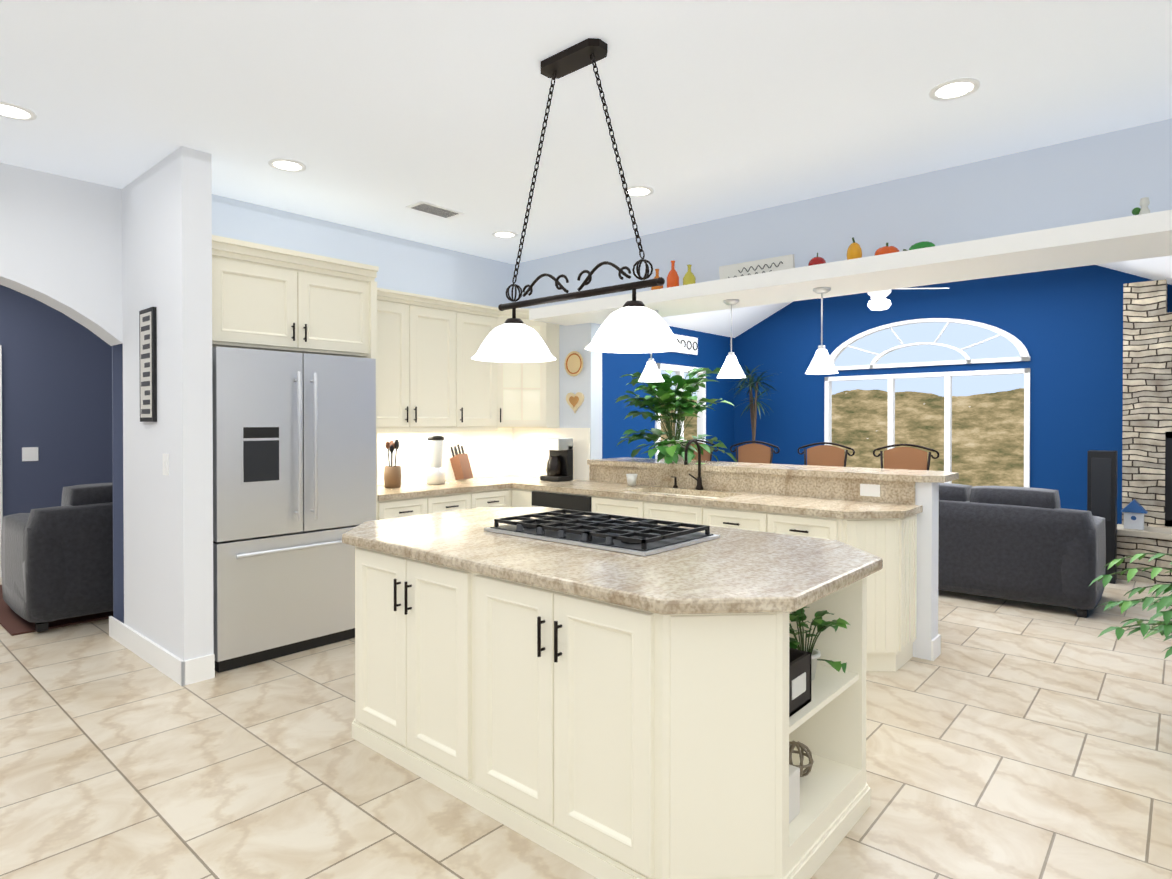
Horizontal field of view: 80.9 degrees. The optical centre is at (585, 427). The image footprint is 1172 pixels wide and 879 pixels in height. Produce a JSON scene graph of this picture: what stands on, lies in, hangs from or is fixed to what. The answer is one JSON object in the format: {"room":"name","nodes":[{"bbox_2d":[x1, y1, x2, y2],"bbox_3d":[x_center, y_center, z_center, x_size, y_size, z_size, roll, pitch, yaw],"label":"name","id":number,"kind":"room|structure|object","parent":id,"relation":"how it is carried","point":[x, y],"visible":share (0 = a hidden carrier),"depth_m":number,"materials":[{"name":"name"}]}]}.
{"room":"kitchen and living room","nodes":[
{"label":"kitchen and living room","id":0,"kind":"room"},
{"bbox_2d":[0,285,107,515],"bbox_3d":[-6.259,-0.074,5.457,0.200,2.900,6.650,0,1,41],"label":"wall","id":1,"kind":"structure","parent":0,"point":[62,392],"depth_m":6.58,"materials":[{"name":"blue paint"}]},
{"bbox_2d":[0,345,2,576],"bbox_3d":[-5.684,0.312,5.914,0.060,2.120,1.010,0,1,41],"label":"door frame","id":2,"kind":"structure","parent":1,"relation":"attached to","point":[1,507],"depth_m":6.28,"materials":[{"name":"white"}]},
{"bbox_2d":[22,447,37,460],"bbox_3d":[-5.236,0.253,6.471,0.009,0.130,0.120,0,1,41],"label":"light switch","id":3,"kind":"object","parent":1,"relation":"attached to","point":[29,453],"visible":1,"depth_m":6.47,"materials":[{"name":"white plastic"}]},
{"bbox_2d":[0,162,122,345],"bbox_3d":[-4.523,-0.053,2.771,0.250,2.900,4.490,0,1,41],"label":"wall","id":4,"kind":"structure","parent":0,"point":[60,243],"depth_m":4.16,"materials":[{"name":"white paint"}]},
{"bbox_2d":[108,343,123,622],"bbox_3d":[-2.555,-0.072,5.228,0.019,2.900,1.780,0,1,41],"label":"wall","id":5,"kind":"structure","parent":0,"point":[115,352],"depth_m":4.58,"materials":[{"name":"blue paint"}]},
{"bbox_2d":[134,146,217,660],"bbox_3d":[-2.375,-0.062,3.975,0.680,2.900,0.150,0,1,41],"label":"wall","id":6,"kind":"structure","parent":0,"point":[176,213],"depth_m":3.79,"materials":[{"name":"white paint"}]},
{"bbox_2d":[139,307,156,421],"bbox_3d":[-2.569,-0.363,4.024,0.240,0.660,0.023,0,1,41],"label":"picture frame","id":7,"kind":"object","parent":6,"relation":"attached to","point":[148,359],"visible":1,"depth_m":3.98,"materials":[{"name":"black"}]},
{"bbox_2d":[109,616,187,685],"bbox_3d":[-2.662,1.322,4.126,1.325,0.130,0.015,0,1,41],"label":"baseboard","id":8,"kind":"structure","parent":6,"relation":"attached to","point":[176,669],"depth_m":4.02,"materials":[{"name":"white wood"}]},
{"bbox_2d":[163,454,168,475],"bbox_3d":[-2.361,0.209,3.857,0.080,0.120,0.011,0,1,41],"label":"switch plate","id":9,"kind":"object","parent":6,"relation":"attached to","point":[165,464],"visible":0.96,"depth_m":3.84,"materials":[{"name":"white plastic"}]},
{"bbox_2d":[122,180,733,631],"bbox_3d":[-0.521,-0.087,7.076,0.610,2.900,7.260,0,1,41],"label":"wall","id":10,"kind":"structure","parent":0,"point":[404,265],"depth_m":5.52,"materials":[{"name":"white paint"}]},
{"bbox_2d":[212,235,378,519],"bbox_3d":[-2.006,0.149,4.463,0.644,2.470,1.090,0,1,41],"label":"upper cabinet","id":11,"kind":"object","parent":10,"relation":"attached to","point":[267,297],"visible":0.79,"depth_m":4.25,"materials":[{"name":"beige wood"}]},
{"bbox_2d":[377,292,456,431],"bbox_3d":[-1.464,-0.476,5.305,0.346,0.965,0.888,0,1,41],"label":"upper cabinet","id":12,"kind":"object","parent":10,"relation":"attached to","point":[432,376],"depth_m":5.23,"materials":[{"name":"beige wood"}]},
{"bbox_2d":[457,304,500,427],"bbox_3d":[-0.998,-0.480,5.814,0.377,0.965,0.491,0,1,41],"label":"upper cabinet","id":13,"kind":"object","parent":10,"relation":"attached to","point":[478,382],"depth_m":5.69,"materials":[{"name":"beige wood"}]},
{"bbox_2d":[501,308,558,427],"bbox_3d":[-0.619,-0.482,6.065,0.618,0.965,0.493,0,1,41],"label":"upper cabinet","id":14,"kind":"object","parent":10,"relation":"attached to","point":[529,391],"depth_m":5.90,"materials":[{"name":"beige wood"}]},
{"bbox_2d":[655,363,705,458],"bbox_3d":[1.175,0.291,8.624,0.090,2.120,1.100,0,1,41],"label":"window","id":15,"kind":"structure","parent":10,"relation":"in","point":[701,394],"depth_m":8.70,"materials":[{"name":"white"}]},
{"bbox_2d":[670,334,697,354],"bbox_3d":[1.204,-1.039,8.588,0.038,0.220,0.700,0,1,41],"label":"sign","id":16,"kind":"object","parent":10,"relation":"attached to","point":[689,344],"visible":0.56,"depth_m":8.67,"materials":[{"name":"white"}]},
{"bbox_2d":[0,577,1171,878],"bbox_3d":[-0.979,1.432,4.672,12.400,0.100,12.400,0,1,41],"label":"floor","id":17,"kind":"structure","parent":0,"point":[1012,739],"depth_m":2.80,"materials":[{"name":"tile"}]},
{"bbox_2d":[0,585,112,635],"bbox_3d":[-3.861,1.367,5.896,1.850,0.012,1.950,0,1,41],"label":"rug","id":18,"kind":"object","parent":17,"relation":"on","point":[12,623],"visible":0.18,"depth_m":4.87,"materials":[{"name":"red fabric"}]},
{"bbox_2d":[1,483,112,631],"bbox_3d":[-3.331,0.885,5.655,1.000,0.950,2.150,0,1,41],"label":"sofa","id":19,"kind":"object","parent":18,"relation":"on","point":[57,563],"visible":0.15,"depth_m":4.72,"materials":[{"name":"fabric"}]},
{"bbox_2d":[212,346,375,672],"bbox_3d":[-1.966,0.464,4.418,0.755,1.840,1.000,0,1,41],"label":"fridge","id":20,"kind":"object","parent":17,"relation":"on","point":[294,466],"visible":0.81,"depth_m":4.13,"materials":[{"name":"silver metal"}]},
{"bbox_2d":[378,492,472,519],"bbox_3d":[-1.385,0.938,5.201,0.616,0.880,0.818,0,1,41],"label":"base cabinet","id":21,"kind":"object","parent":17,"relation":"on","point":[387,509],"depth_m":4.98,"materials":[{"name":"beige wood"}]},
{"bbox_2d":[378,480,511,499],"bbox_3d":[-1.245,0.477,5.343,0.634,0.040,1.222,0,1,41],"label":"countertop","id":22,"kind":"structure","parent":21,"relation":"on","point":[451,487],"depth_m":5.23,"materials":[{"name":"beige stone"}]},
{"bbox_2d":[384,439,400,487],"bbox_3d":[-1.470,0.274,5.227,0.127,0.364,0.135,0,1,41],"label":"utensil crock","id":23,"kind":"object","parent":22,"relation":"on","point":[392,476],"visible":1,"depth_m":5.19,"materials":[{"name":"brown"}]},
{"bbox_2d":[427,435,444,483],"bbox_3d":[-1.207,0.258,5.527,0.146,0.390,0.150,0,1,41],"label":"blender","id":24,"kind":"object","parent":22,"relation":"on","point":[435,473],"visible":1,"depth_m":5.48,"materials":[{"name":"white plastic"}]},
{"bbox_2d":[450,444,472,479],"bbox_3d":[-1.061,0.298,5.851,0.197,0.305,0.100,0,1,41],"label":"knife block","id":25,"kind":"object","parent":22,"relation":"on","point":[461,466],"visible":0.98,"depth_m":5.82,"materials":[{"name":"brown wood"}]},
{"bbox_2d":[473,488,511,507],"bbox_3d":[-0.969,0.934,5.676,0.616,0.880,0.444,0,1,41],"label":"base cabinet","id":26,"kind":"object","parent":17,"relation":"on","point":[503,496],"depth_m":5.48,"materials":[{"name":"beige wood"}]},
{"bbox_2d":[512,488,526,506],"bbox_3d":[-0.334,0.934,5.772,0.241,0.880,0.584,0,1,41],"label":"base cabinet","id":27,"kind":"object","parent":17,"relation":"on","point":[519,495],"depth_m":5.57,"materials":[{"name":"beige wood"}]},
{"bbox_2d":[527,492,586,511],"bbox_3d":[-0.010,0.936,5.488,0.620,0.880,0.584,0,1,41],"label":"dishwasher","id":28,"kind":"object","parent":17,"relation":"on","point":[560,500],"depth_m":5.28,"materials":[{"name":"black metal"}]},
{"bbox_2d":[344,543,869,878],"bbox_3d":[-0.024,0.958,2.977,2.199,0.875,1.272,0,1,41],"label":"kitchen island","id":29,"kind":"object","parent":17,"relation":"on","point":[601,713],"depth_m":2.22,"materials":[{"name":"beige wood"}]},
{"bbox_2d":[342,507,882,638],"bbox_3d":[-0.012,0.506,2.983,2.270,0.060,1.301,0,1,41],"label":"island countertop","id":30,"kind":"structure","parent":29,"relation":"on","point":[752,581],"depth_m":2.42,"materials":[{"name":"beige stone"}]},
{"bbox_2d":[484,509,719,555],"bbox_3d":[0.055,0.447,3.044,0.910,0.052,0.540,0,1,41],"label":"cooktop","id":31,"kind":"object","parent":30,"relation":"in","point":[641,536],"visible":1,"depth_m":2.91,"materials":[{"name":"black metal"}]},
{"bbox_2d":[789,764,799,822],"bbox_3d":[0.591,1.175,2.235,0.170,0.148,0.120,0,1,41],"label":"decorative box","id":32,"kind":"object","parent":29,"relation":"in","point":[794,791],"visible":0.23,"depth_m":2.19,"materials":[{"name":"white"}]},
{"bbox_2d":[789,648,810,716],"bbox_3d":[0.617,0.821,2.236,0.163,0.160,0.200,0,1,41],"label":"decorative basket","id":33,"kind":"object","parent":29,"relation":"in","point":[799,679],"visible":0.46,"depth_m":2.20,"materials":[{"name":"grey"}]},
{"bbox_2d":[789,740,813,776],"bbox_3d":[0.750,1.186,2.455,0.122,0.122,0.122,0,1,41],"label":"decorative orb","id":34,"kind":"object","parent":29,"relation":"in","point":[801,753],"visible":0.54,"depth_m":2.43,"materials":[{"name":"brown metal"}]},
{"bbox_2d":[789,607,849,680],"bbox_3d":[0.775,0.759,2.466,0.292,0.274,0.324,0,1,41],"label":"potted plant","id":35,"kind":"object","parent":29,"relation":"in","point":[798,616],"visible":0.54,"depth_m":2.43,"materials":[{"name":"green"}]},
{"bbox_2d":[587,496,698,523],"bbox_3d":[0.581,0.940,4.972,0.950,0.880,0.584,0,1,41],"label":"base cabinet","id":36,"kind":"object","parent":17,"relation":"on","point":[683,513],"depth_m":4.74,"materials":[{"name":"beige wood"}]},
{"bbox_2d":[683,440,718,460],"bbox_3d":[0.853,0.743,6.094,0.556,1.259,0.556,0,1,41],"label":"bar stool","id":37,"kind":"object","parent":17,"relation":"on","point":[706,456],"visible":0.08,"depth_m":6.20,"materials":[{"name":"brown metal"}]},
{"bbox_2d":[725,364,777,440],"bbox_3d":[2.141,0.247,8.727,0.772,2.206,0.794,0,1,41],"label":"plant","id":38,"kind":"object","parent":17,"relation":"on","point":[753,412],"visible":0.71,"depth_m":8.67,"materials":[{"name":"green plant"}]},
{"bbox_2d":[730,441,779,463],"bbox_3d":[1.289,0.746,5.712,0.556,1.259,0.556,0,1,41],"label":"bar stool","id":39,"kind":"object","parent":17,"relation":"on","point":[753,452],"visible":0.33,"depth_m":5.87,"materials":[{"name":"black metal"}]},
{"bbox_2d":[699,508,830,539],"bbox_3d":[1.268,0.945,4.371,0.876,0.880,0.584,0,1,41],"label":"base cabinet","id":40,"kind":"object","parent":17,"relation":"on","point":[771,522],"depth_m":4.14,"materials":[{"name":"beige wood"}]},
{"bbox_2d":[797,442,854,466],"bbox_3d":[1.756,0.749,5.304,0.556,1.259,0.556,0,1,41],"label":"bar stool","id":41,"kind":"object","parent":17,"relation":"on","point":[824,455],"visible":0.33,"depth_m":5.46,"materials":[{"name":"black metal"}]},
{"bbox_2d":[831,512,922,671],"bbox_3d":[1.700,0.948,3.994,0.270,0.880,0.584,0,1,41],"label":"base cabinet","id":42,"kind":"object","parent":17,"relation":"on","point":[894,526],"depth_m":3.89,"materials":[{"name":"beige wood"}]},
{"bbox_2d":[471,476,922,523],"bbox_3d":[0.466,0.479,5.059,3.584,0.040,0.598,0,1,41],"label":"countertop","id":43,"kind":"structure","parent":42,"relation":"on","point":[871,510],"depth_m":4.47,"materials":[{"name":"beige stone"}]},
{"bbox_2d":[540,438,572,481],"bbox_3d":[-0.252,0.271,5.829,0.220,0.360,0.188,0,1,41],"label":"coffee maker","id":44,"kind":"object","parent":43,"relation":"on","point":[559,467],"visible":1,"depth_m":5.78,"materials":[{"name":"black plastic"}]},
{"bbox_2d":[626,474,636,485],"bbox_3d":[0.356,0.410,5.356,0.090,0.090,0.090,0,1,41],"label":"cup","id":45,"kind":"object","parent":43,"relation":"on","point":[631,479],"visible":1,"depth_m":5.33,"materials":[{"name":"white"}]},
{"bbox_2d":[671,476,677,487],"bbox_3d":[0.662,0.412,5.175,0.038,0.089,0.080,0,1,41],"label":"soap pump","id":46,"kind":"object","parent":43,"relation":"on","point":[675,482],"visible":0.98,"depth_m":5.18,"materials":[{"name":"black metal"}]},
{"bbox_2d":[651,488,706,495],"bbox_3d":[0.679,0.581,4.876,0.804,0.184,0.404,0,1,41],"label":"sink","id":47,"kind":"object","parent":43,"relation":"in","point":[652,489],"depth_m":5.04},
{"bbox_2d":[587,457,958,483],"bbox_3d":[1.208,0.299,5.089,2.727,0.040,0.520,0,1,41],"label":"countertop","id":48,"kind":"structure","parent":42,"relation":"on","point":[905,476],"depth_m":4.70,"materials":[{"name":"beige stone"}]},
{"bbox_2d":[615,368,736,463],"bbox_3d":[0.655,-0.106,5.498,0.949,0.753,0.868,0,1,41],"label":"potted plant","id":49,"kind":"object","parent":48,"relation":"on","point":[671,447],"visible":0.94,"depth_m":5.43,"materials":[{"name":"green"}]},
{"bbox_2d":[684,439,703,489],"bbox_3d":[0.756,0.272,5.010,0.123,0.371,0.224,0,1,41],"label":"faucet","id":50,"kind":"object","parent":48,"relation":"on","point":[699,486],"visible":0.98,"depth_m":5.03,"materials":[{"name":"black metal"}]},
{"bbox_2d":[873,444,938,469],"bbox_3d":[2.208,0.752,4.909,0.556,1.259,0.556,0,1,41],"label":"bar stool","id":51,"kind":"object","parent":17,"relation":"on","point":[909,458],"visible":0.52,"depth_m":5.07,"materials":[{"name":"black metal"}]},
{"bbox_2d":[938,483,1105,617],"bbox_3d":[3.084,0.922,5.997,2.270,0.900,0.950,0,1,41],"label":"sofa","id":52,"kind":"object","parent":17,"relation":"on","point":[1033,545],"visible":0.5,"depth_m":5.23,"materials":[{"name":"fabric"}]},
{"bbox_2d":[1087,450,1116,583],"bbox_3d":[4.621,0.791,6.151,0.200,1.160,0.215,0,1,41],"label":"tower speaker","id":53,"kind":"object","parent":17,"relation":"on","point":[1102,483],"visible":0.77,"depth_m":6.05},
{"bbox_2d":[1089,553,1171,658],"bbox_3d":[2.823,0.985,2.845,1.180,0.824,1.341,0,1,41],"label":"floor plant","id":54,"kind":"object","parent":17,"relation":"on","point":[1164,627],"visible":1,"depth_m":3.08,"materials":[{"name":"green plant"}]},
{"bbox_2d":[1117,279,1171,583],"bbox_3d":[5.408,0.009,6.171,1.230,2.722,0.820,0,1,41],"label":"fireplace","id":55,"kind":"object","parent":17,"relation":"on","point":[1147,416],"visible":0.79,"depth_m":6.34,"materials":[{"name":"stone"}]},
{"bbox_2d":[1120,499,1147,529],"bbox_3d":[4.975,0.788,6.237,0.190,0.260,0.150,0,1,41],"label":"birdhouse","id":56,"kind":"object","parent":55,"relation":"on","point":[1134,510],"visible":1,"depth_m":6.19,"materials":[{"name":"white wood"}]},
{"bbox_2d":[0,0,1171,263],"bbox_3d":[-2.460,-1.564,2.954,12.400,0.120,7.900,0,1,41],"label":"ceiling","id":57,"kind":"structure","parent":0,"point":[378,116],"depth_m":3.15,"materials":[{"name":"white paint"}]},
{"bbox_2d":[0,101,36,120],"bbox_3d":[-2.736,-1.502,3.263,0.200,0.008,0.200,0,1,41],"label":"recessed light","id":58,"kind":"object","parent":57,"relation":"in","point":[15,111],"visible":0.98,"depth_m":3.28,"materials":[{"name":"white"}]},
{"bbox_2d":[268,158,305,171],"bbox_3d":[-1.719,-1.507,3.954,0.200,0.008,0.200,0,1,41],"label":"recessed light","id":59,"kind":"object","parent":57,"relation":"in","point":[290,165],"visible":1,"depth_m":3.94,"materials":[{"name":"white plastic"}]},
{"bbox_2d":[406,201,463,218],"bbox_3d":[-1.053,-1.513,4.793,0.180,0.010,0.360,0,1,41],"label":"ceiling vent","id":60,"kind":"object","parent":57,"relation":"in","point":[433,209],"visible":0.96,"depth_m":4.78,"materials":[{"name":"grey metal"}]},
{"bbox_2d":[492,231,516,237],"bbox_3d":[-0.641,-1.519,5.416,0.200,0.008,0.200,0,1,41],"label":"recessed light","id":61,"kind":"object","parent":57,"relation":"in","point":[504,234],"visible":0.96,"depth_m":5.42,"materials":[{"name":"white plastic"}]},
{"bbox_2d":[471,38,683,362],"bbox_3d":[-0.068,-0.900,2.795,1.034,1.204,0.374,0,1,41],"label":"chandelier","id":62,"kind":"object","parent":57,"relation":"hanging from","point":[634,325],"visible":1,"depth_m":2.73,"materials":[{"name":"black metal"}]},
{"bbox_2d":[623,186,653,196],"bbox_3d":[0.334,-1.511,4.404,0.200,0.008,0.200,0,1,41],"label":"recessed light","id":63,"kind":"object","parent":57,"relation":"in","point":[637,191],"visible":0.94,"depth_m":4.41,"materials":[{"name":"white plastic"}]},
{"bbox_2d":[929,78,979,100],"bbox_3d":[1.637,-1.500,3.053,0.200,0.008,0.200,0,1,41],"label":"recessed light","id":64,"kind":"object","parent":57,"relation":"in","point":[947,90],"visible":1,"depth_m":3.05,"materials":[{"name":"white plastic"}]},
{"bbox_2d":[514,119,1171,459],"bbox_3d":[1.762,-0.551,4.419,7.540,3.870,0.150,0,1,41],"label":"wall","id":65,"kind":"structure","parent":0,"point":[1105,176],"depth_m":4.21,"materials":[{"name":"white paint"}]},
{"bbox_2d":[564,351,582,375],"bbox_3d":[-0.099,-0.548,5.923,0.220,0.220,0.031,0,1,41],"label":"plate","id":66,"kind":"object","parent":65,"relation":"attached to","point":[573,363],"visible":0.98,"depth_m":5.92,"materials":[{"name":"beige ceramic"}]},
{"bbox_2d":[566,392,583,412],"bbox_3d":[-0.098,-0.212,5.926,0.198,0.179,0.028,0,1,41],"label":"plate","id":67,"kind":"object","parent":65,"relation":"attached to","point":[574,401],"visible":1,"depth_m":5.91,"materials":[{"name":"beige ceramic"}]},
{"bbox_2d":[591,464,914,503],"bbox_3d":[1.006,0.390,4.973,2.576,0.140,0.019,0,1,41],"label":"backsplash","id":68,"kind":"structure","parent":65,"relation":"attached to","point":[891,492],"depth_m":4.75,"materials":[{"name":"beige stone"}]},
{"bbox_2d":[860,484,879,496],"bbox_3d":[1.772,0.393,4.287,0.120,0.075,0.005,0,1,41],"label":"outlet","id":69,"kind":"object","parent":68,"relation":"attached to","point":[873,490],"visible":1,"depth_m":4.28,"materials":[{"name":"white plastic"}]},
{"bbox_2d":[529,210,1171,325],"bbox_3d":[1.453,-0.921,4.387,4.583,0.090,0.600,0,1,41],"label":"shelf","id":70,"kind":"object","parent":65,"relation":"attached to","point":[1140,236],"visible":0.94,"depth_m":3.85,"materials":[{"name":"white"}]},
{"bbox_2d":[638,310,663,381],"bbox_3d":[0.494,-0.615,5.202,0.197,0.535,0.200,0,1,41],"label":"pendant light","id":71,"kind":"object","parent":70,"relation":"hanging from","point":[651,373],"visible":0.75,"depth_m":5.15,"materials":[{"name":"white glass"}]},
{"bbox_2d":[651,269,662,289],"bbox_3d":[0.529,-1.073,5.101,0.088,0.200,0.090,0,1,41],"label":"decorative bottle","id":72,"kind":"object","parent":70,"relation":"on","point":[656,276],"visible":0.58,"depth_m":5.08,"materials":[{"name":"orange glass"}]},
{"bbox_2d":[667,260,678,287],"bbox_3d":[0.634,-1.093,5.009,0.088,0.240,0.090,0,1,41],"label":"decorative bottle","id":73,"kind":"object","parent":70,"relation":"on","point":[672,278],"visible":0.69,"depth_m":4.97,"materials":[{"name":"orange glass"}]},
{"bbox_2d":[683,264,695,284],"bbox_3d":[0.739,-1.067,4.917,0.088,0.190,0.090,0,1,41],"label":"decorative bottle","id":74,"kind":"object","parent":70,"relation":"on","point":[689,277],"visible":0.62,"depth_m":4.89,"materials":[{"name":"yellow glass"}]},
{"bbox_2d":[717,299,745,378],"bbox_3d":[1.006,-0.611,4.754,0.197,0.535,0.200,0,1,41],"label":"pendant light","id":75,"kind":"object","parent":70,"relation":"hanging from","point":[731,368],"visible":1,"depth_m":4.71,"materials":[{"name":"white glass"}]},
{"bbox_2d":[719,254,794,278],"bbox_3d":[1.142,-1.044,4.618,0.540,0.152,0.045,0,1,41],"label":"decorative sign","id":76,"kind":"object","parent":70,"relation":"on","point":[759,266],"visible":0.67,"depth_m":4.59,"materials":[{"name":"white"}]},
{"bbox_2d":[808,253,825,265],"bbox_3d":[1.447,-1.030,4.298,0.110,0.125,0.110,0,1,41],"label":"decor","id":77,"kind":"object","parent":70,"relation":"on","point":[816,260],"visible":0.6,"depth_m":4.26,"materials":[{"name":"red"}]},
{"bbox_2d":[805,287,837,373],"bbox_3d":[1.488,-0.608,4.333,0.197,0.535,0.200,0,1,41],"label":"pendant light","id":78,"kind":"object","parent":70,"relation":"hanging from","point":[821,362],"visible":1,"depth_m":4.30,"materials":[{"name":"white glass"}]},
{"bbox_2d":[847,237,861,259],"bbox_3d":[1.620,-1.056,4.147,0.090,0.182,0.090,0,1,41],"label":"decor","id":79,"kind":"object","parent":70,"relation":"on","point":[854,250],"visible":0.65,"depth_m":4.12,"materials":[{"name":"orange"}]},
{"bbox_2d":[874,243,898,255],"bbox_3d":[1.763,-1.022,4.022,0.133,0.115,0.140,0,1,41],"label":"decor","id":80,"kind":"object","parent":70,"relation":"on","point":[886,249],"visible":0.4,"depth_m":3.97,"materials":[{"name":"orange ceramic"}]},
{"bbox_2d":[903,241,934,250],"bbox_3d":[1.895,-1.009,3.907,0.174,0.090,0.090,0,1,41],"label":"decor","id":81,"kind":"object","parent":70,"relation":"on","point":[923,244],"visible":0.54,"depth_m":3.87,"materials":[{"name":"green ceramic"}]},
{"bbox_2d":[1132,197,1149,214],"bbox_3d":[2.637,-1.024,3.259,0.076,0.130,0.060,0,1,41],"label":"decorative figurine","id":82,"kind":"object","parent":70,"relation":"on","point":[1144,203],"visible":0.65,"depth_m":3.24,"materials":[{"name":"white ceramic"}]},
{"bbox_2d":[661,255,1171,337],"bbox_3d":[2.776,-1.760,6.452,5.620,1.524,4.260,0,1,41],"label":"ceiling","id":83,"kind":"structure","parent":0,"point":[744,319],"depth_m":8.60,"materials":[{"name":"white paint"}]},
{"bbox_2d":[819,288,948,310],"bbox_3d":[2.876,-1.773,6.848,1.231,1.225,1.279,0,1,41],"label":"fan","id":84,"kind":"object","parent":83,"relation":"hanging from","point":[878,302],"visible":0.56,"depth_m":6.76,"materials":[{"name":"white"}]},
{"bbox_2d":[734,265,1171,523],"bbox_3d":[4.122,-0.553,7.848,5.420,3.820,0.002,0,1,41],"label":"wall","id":85,"kind":"structure","parent":0,"point":[1064,326],"depth_m":7.33,"materials":[{"name":"blue paint"}]},
{"bbox_2d":[824,318,1029,486],"bbox_3d":[3.902,-0.165,8.056,2.300,2.200,0.140,0,1,41],"label":"window","id":86,"kind":"structure","parent":85,"relation":"in","point":[947,376],"depth_m":7.86,"materials":[{"name":"white"}]},
{"label":"outside","id":87,"kind":"structure","parent":0,"visible":0},
{"bbox_2d":[661,322,1023,486],"bbox_3d":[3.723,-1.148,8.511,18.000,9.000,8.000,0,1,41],"label":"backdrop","id":88,"kind":"structure","parent":87,"point":[987,430],"depth_m":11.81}
]}

